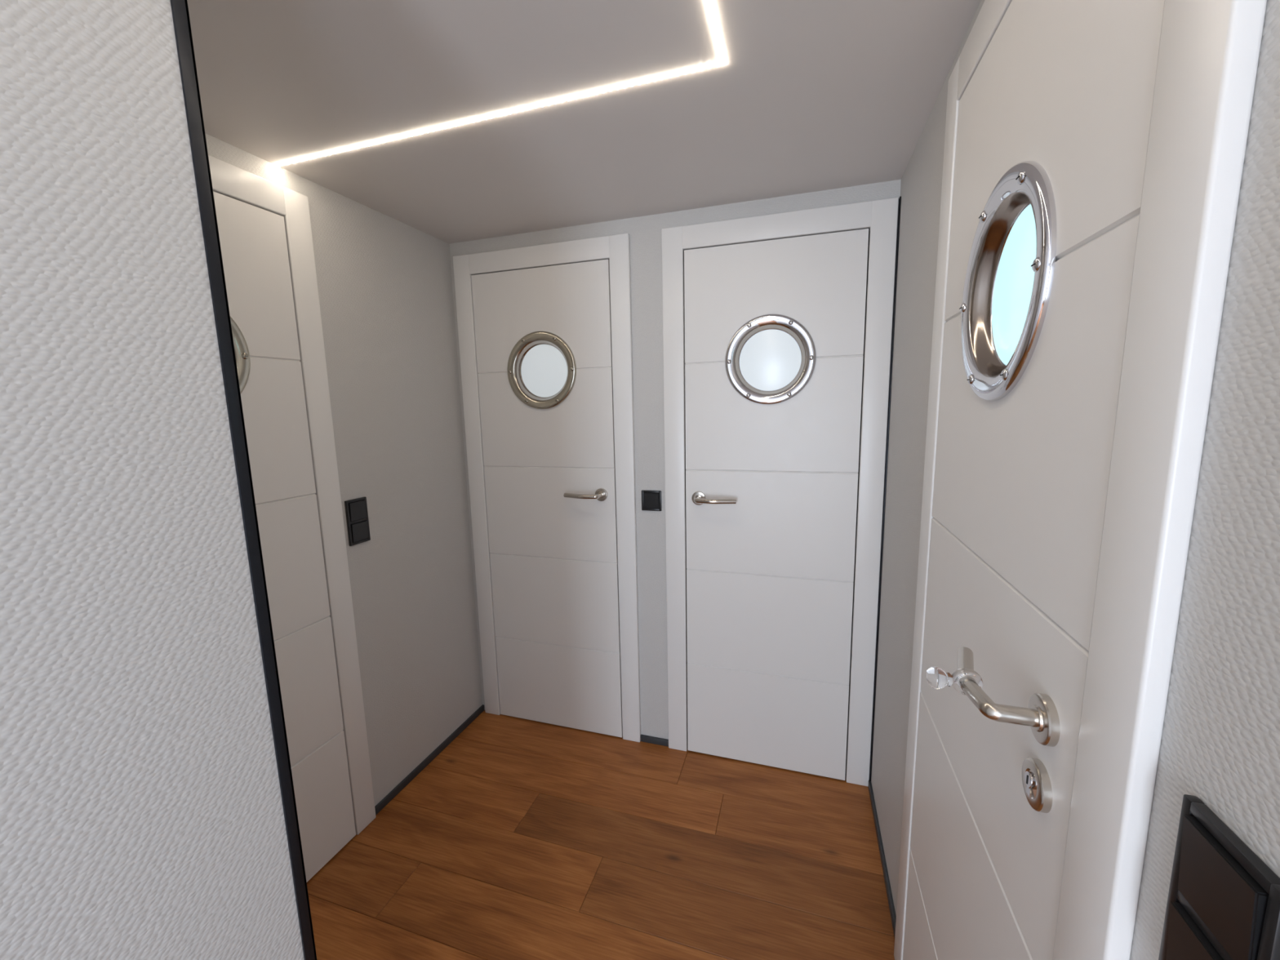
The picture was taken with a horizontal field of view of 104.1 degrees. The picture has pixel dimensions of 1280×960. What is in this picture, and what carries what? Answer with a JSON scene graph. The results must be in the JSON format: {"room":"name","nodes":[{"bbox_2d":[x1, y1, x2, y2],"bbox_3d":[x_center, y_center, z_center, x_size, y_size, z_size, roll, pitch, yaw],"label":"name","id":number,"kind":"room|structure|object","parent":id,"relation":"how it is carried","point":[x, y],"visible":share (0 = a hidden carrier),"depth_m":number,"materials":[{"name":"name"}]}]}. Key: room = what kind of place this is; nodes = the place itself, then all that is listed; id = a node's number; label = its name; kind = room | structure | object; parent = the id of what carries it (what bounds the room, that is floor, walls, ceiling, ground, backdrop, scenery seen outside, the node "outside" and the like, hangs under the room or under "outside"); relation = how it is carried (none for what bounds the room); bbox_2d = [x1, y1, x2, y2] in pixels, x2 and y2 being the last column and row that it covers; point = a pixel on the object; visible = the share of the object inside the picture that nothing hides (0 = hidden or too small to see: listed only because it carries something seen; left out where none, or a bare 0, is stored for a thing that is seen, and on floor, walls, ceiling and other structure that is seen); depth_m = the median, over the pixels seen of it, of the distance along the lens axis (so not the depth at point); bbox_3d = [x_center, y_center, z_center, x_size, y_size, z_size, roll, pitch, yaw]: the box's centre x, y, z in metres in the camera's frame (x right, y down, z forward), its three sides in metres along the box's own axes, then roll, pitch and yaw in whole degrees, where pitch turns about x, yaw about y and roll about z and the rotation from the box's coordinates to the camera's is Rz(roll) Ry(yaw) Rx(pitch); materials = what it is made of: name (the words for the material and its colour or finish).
{"room":"hallway","nodes":[
{"label":"hallway","id":0,"kind":"room"},
{"bbox_2d":[0,0,304,959],"bbox_3d":[-0.942,0.502,-0.787,0.100,2.091,2.999,1,9,18],"label":"wall","id":1,"kind":"structure","parent":0,"point":[142,815],"depth_m":0.46,"materials":[{"name":"grey paint"}]},
{"bbox_2d":[169,0,316,959],"bbox_3d":[-0.445,0.287,0.606,0.014,2.091,0.014,1,9,18],"label":"trim","id":2,"kind":"structure","parent":1,"relation":"attached to","point":[180,9],"depth_m":0.56,"materials":[{"name":"black metal"}]},
{"bbox_2d":[204,133,482,806],"bbox_3d":[-1.035,0.160,1.552,0.100,2.091,1.448,1,9,18],"label":"wall","id":3,"kind":"structure","parent":0,"point":[384,283],"depth_m":1.84,"materials":[{"name":"grey paint"}]},
{"bbox_2d":[213,191,355,881],"bbox_3d":[-1.084,0.271,1.258,0.040,1.947,0.600,1,9,18],"label":"leaf","id":4,"kind":"object","parent":3,"relation":"attached to","point":[253,239],"visible":0.12,"depth_m":1.43,"materials":[{"name":"white paint"}]},
{"bbox_2d":[230,316,250,393],"bbox_3d":[-1.082,-0.302,1.170,0.042,0.307,0.307,1,9,18],"label":"porthole ring","id":5,"kind":"object","parent":4,"relation":"attached to","point":[241,348],"visible":0.12,"depth_m":1.29,"materials":[{"name":"silver metal"}]},
{"bbox_2d":[208,155,375,835],"bbox_3d":[-1.110,0.233,1.261,0.100,2.036,0.764,1,9,18],"label":"door frame","id":6,"kind":"structure","parent":3,"relation":"attached to","point":[228,180],"depth_m":1.52,"materials":[{"name":"white paint"}]},
{"bbox_2d":[344,497,370,546],"bbox_3d":[-0.939,0.137,1.665,0.012,0.151,0.080,1,9,18],"label":"light switch","id":7,"kind":"object","parent":3,"relation":"attached to","point":[356,509],"visible":1,"depth_m":1.66,"materials":[{"name":"black plastic"}]},
{"bbox_2d":[374,704,484,815],"bbox_3d":[-0.840,1.124,2.061,0.009,0.028,0.649,1,9,18],"label":"baseboard","id":8,"kind":"structure","parent":3,"relation":"attached to","point":[449,740],"depth_m":2.00,"materials":[{"name":"grey"}]},
{"bbox_2d":[186,0,981,244],"bbox_3d":[-0.665,-0.674,-0.289,1.882,0.080,4.647,1,9,18],"label":"ceiling","id":9,"kind":"structure","parent":0,"point":[808,95],"depth_m":1.11,"materials":[{"name":"white paint"}]},
{"bbox_2d":[275,0,726,166],"bbox_3d":[-0.831,-0.659,-0.084,1.242,0.004,2.728,1,9,18],"label":"recessed light","id":10,"kind":"object","parent":9,"relation":"in","point":[710,7],"visible":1,"depth_m":1.11,"materials":[{"name":"white plastic"}]},
{"bbox_2d":[306,710,894,959],"bbox_3d":[-0.623,1.460,0.014,1.882,0.050,4.670,1,9,18],"label":"floor","id":11,"kind":"structure","parent":0,"point":[522,838],"depth_m":1.56,"materials":[{"name":"brown wood"}]},
{"bbox_2d":[449,179,901,768],"bbox_3d":[0.049,0.070,2.010,1.882,2.091,0.100,1,9,18],"label":"wall","id":12,"kind":"structure","parent":0,"point":[644,232],"depth_m":1.92,"materials":[{"name":"grey paint"}]},
{"bbox_2d":[471,259,622,737],"bbox_3d":[-0.378,0.131,2.109,0.600,1.947,0.040,1,9,18],"label":"leaf","id":13,"kind":"object","parent":12,"relation":"attached to","point":[553,557],"visible":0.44,"depth_m":2.08,"materials":[{"name":"white paint"}]},
{"bbox_2d":[506,330,576,408],"bbox_3d":[-0.394,-0.440,2.011,0.307,0.307,0.042,1,9,18],"label":"porthole ring","id":14,"kind":"object","parent":13,"relation":"attached to","point":[530,340],"visible":1,"depth_m":2.01,"materials":[{"name":"silver metal"}]},
{"bbox_2d":[520,344,567,397],"bbox_3d":[-0.389,-0.442,2.027,0.212,0.212,0.006,1,9,18],"label":"glass","id":15,"kind":"object","parent":14,"relation":"in","point":[544,370],"depth_m":2.02,"materials":[{"name":"white glass"}]},
{"bbox_2d":[563,493,602,499],"bbox_3d":[-0.230,0.063,1.983,0.158,0.018,0.055,0,8,9],"label":"lever","id":16,"kind":"object","parent":13,"relation":"attached to","point":[598,495],"visible":1,"depth_m":1.96,"materials":[{"name":"silver metal"}]},
{"bbox_2d":[595,488,607,501],"bbox_3d":[-0.156,0.059,1.998,0.052,0.052,0.012,1,9,18],"label":"rosette","id":17,"kind":"object","parent":13,"relation":"attached to","point":[603,491],"visible":0.8,"depth_m":1.99,"materials":[{"name":"silver metal"}]},
{"bbox_2d":[453,233,640,742],"bbox_3d":[-0.370,0.090,2.129,0.764,2.036,0.100,1,9,18],"label":"door frame","id":18,"kind":"structure","parent":12,"relation":"attached to","point":[614,248],"depth_m":2.03,"materials":[{"name":"white paint"}]},
{"bbox_2d":[641,489,662,511],"bbox_3d":[0.044,0.081,1.953,0.080,0.080,0.012,1,9,18],"label":"light switch","id":19,"kind":"object","parent":12,"relation":"attached to","point":[651,500],"visible":1,"depth_m":1.95,"materials":[{"name":"black plastic"}]},
{"bbox_2d":[640,734,668,746],"bbox_3d":[0.063,1.099,2.106,0.124,0.028,0.009,1,9,18],"label":"baseboard","id":20,"kind":"structure","parent":12,"relation":"attached to","point":[656,740],"depth_m":2.10,"materials":[{"name":"grey"}]},
{"bbox_2d":[684,228,868,780],"bbox_3d":[0.468,0.153,1.839,0.600,1.947,0.040,1,9,18],"label":"leaf","id":21,"kind":"object","parent":12,"relation":"attached to","point":[770,572],"visible":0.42,"depth_m":1.81,"materials":[{"name":"white paint"}]},
{"bbox_2d":[691,491,706,505],"bbox_3d":[0.221,0.069,1.879,0.052,0.052,0.012,1,9,18],"label":"rosette","id":22,"kind":"object","parent":21,"relation":"attached to","point":[701,495],"visible":0.66,"depth_m":1.88,"materials":[{"name":"silver metal"}]},
{"bbox_2d":[693,496,736,504],"bbox_3d":[0.270,0.076,1.822,0.159,0.018,0.055,3,9,27],"label":"lever","id":23,"kind":"object","parent":21,"relation":"attached to","point":[697,500],"visible":1,"depth_m":1.80,"materials":[{"name":"silver metal"}]},
{"bbox_2d":[724,313,816,404],"bbox_3d":[0.452,-0.418,1.741,0.307,0.307,0.042,1,9,18],"label":"porthole ring","id":24,"kind":"object","parent":21,"relation":"attached to","point":[786,324],"visible":1,"depth_m":1.73,"materials":[{"name":"silver metal"}]},
{"bbox_2d":[739,329,800,391],"bbox_3d":[0.457,-0.421,1.757,0.212,0.212,0.006,1,9,18],"label":"glass","id":25,"kind":"object","parent":24,"relation":"in","point":[770,360],"depth_m":1.75,"materials":[{"name":"white glass"}]},
{"bbox_2d":[661,197,898,786],"bbox_3d":[0.476,0.112,1.859,0.764,2.036,0.100,1,9,18],"label":"door frame","id":26,"kind":"structure","parent":12,"relation":"attached to","point":[880,216],"depth_m":1.75,"materials":[{"name":"white paint"}]},
{"bbox_2d":[871,0,1279,959],"bbox_3d":[0.206,0.421,-0.402,0.100,2.091,4.447,1,9,18],"label":"wall","id":27,"kind":"structure","parent":0,"point":[1220,746],"depth_m":0.35,"materials":[{"name":"grey paint"}]},
{"bbox_2d":[867,780,896,937],"bbox_3d":[0.756,1.164,1.560,0.009,0.028,0.598,1,9,18],"label":"baseboard","id":28,"kind":"structure","parent":27,"relation":"attached to","point":[891,903],"depth_m":1.52,"materials":[{"name":"grey"}]},
{"bbox_2d":[869,195,901,781],"bbox_3d":[0.830,0.127,1.701,0.004,2.035,0.020,1,9,18],"label":"trim","id":29,"kind":"structure","parent":27,"relation":"attached to","point":[900,197],"depth_m":1.68,"materials":[{"name":"black"}]},
{"bbox_2d":[902,0,1164,959],"bbox_3d":[0.538,0.308,0.775,0.040,1.947,0.600,1,9,18],"label":"leaf","id":30,"kind":"object","parent":27,"relation":"attached to","point":[1067,87],"visible":0.64,"depth_m":0.60,"materials":[{"name":"white paint"}]},
{"bbox_2d":[956,647,1038,727],"bbox_3d":[0.421,0.250,0.618,0.055,0.018,0.158,0,8,9],"label":"lever","id":31,"kind":"object","parent":30,"relation":"attached to","point":[986,706],"visible":0.99,"depth_m":0.56,"materials":[{"name":"silver metal"}]},
{"bbox_2d":[926,666,982,695],"bbox_3d":[0.392,0.250,0.623,0.062,0.034,0.027,1,9,18],"label":"bumper cover","id":32,"kind":"object","parent":31,"relation":"on","point":[936,677],"visible":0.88,"depth_m":0.62,"materials":[{"name":"clear plastic"}]},
{"bbox_2d":[959,160,1056,400],"bbox_3d":[0.511,-0.266,0.696,0.042,0.307,0.307,1,9,18],"label":"porthole ring","id":33,"kind":"object","parent":30,"relation":"attached to","point":[1026,183],"visible":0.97,"depth_m":0.70,"materials":[{"name":"silver metal"}]},
{"bbox_2d":[991,204,1035,364],"bbox_3d":[0.528,-0.265,0.690,0.006,0.212,0.212,1,9,18],"label":"glass","id":34,"kind":"object","parent":33,"relation":"in","point":[1014,281],"depth_m":0.71,"materials":[{"name":"clear glass"}]},
{"bbox_2d":[1022,757,1052,813],"bbox_3d":[0.439,0.339,0.556,0.014,0.052,0.052,1,9,18],"label":"rosette","id":35,"kind":"object","parent":30,"relation":"attached to","point":[1036,781],"visible":1,"depth_m":0.55,"materials":[{"name":"silver metal"}]},
{"bbox_2d":[1027,693,1060,746],"bbox_3d":[0.438,0.261,0.544,0.012,0.052,0.052,1,9,18],"label":"rosette","id":36,"kind":"object","parent":30,"relation":"attached to","point":[1047,731],"visible":0.94,"depth_m":0.53,"materials":[{"name":"silver metal"}]},
{"bbox_2d":[893,0,1266,959],"bbox_3d":[0.562,0.271,0.762,0.100,2.036,0.764,1,9,18],"label":"door frame","id":37,"kind":"structure","parent":27,"relation":"attached to","point":[1209,53],"depth_m":0.40,"materials":[{"name":"white paint"}]},
{"bbox_2d":[1158,794,1279,959],"bbox_3d":[0.385,0.308,0.335,0.012,0.151,0.080,1,9,18],"label":"light switch","id":38,"kind":"object","parent":27,"relation":"attached to","point":[1224,900],"visible":1,"depth_m":0.33,"materials":[{"name":"black plastic"}]}
]}

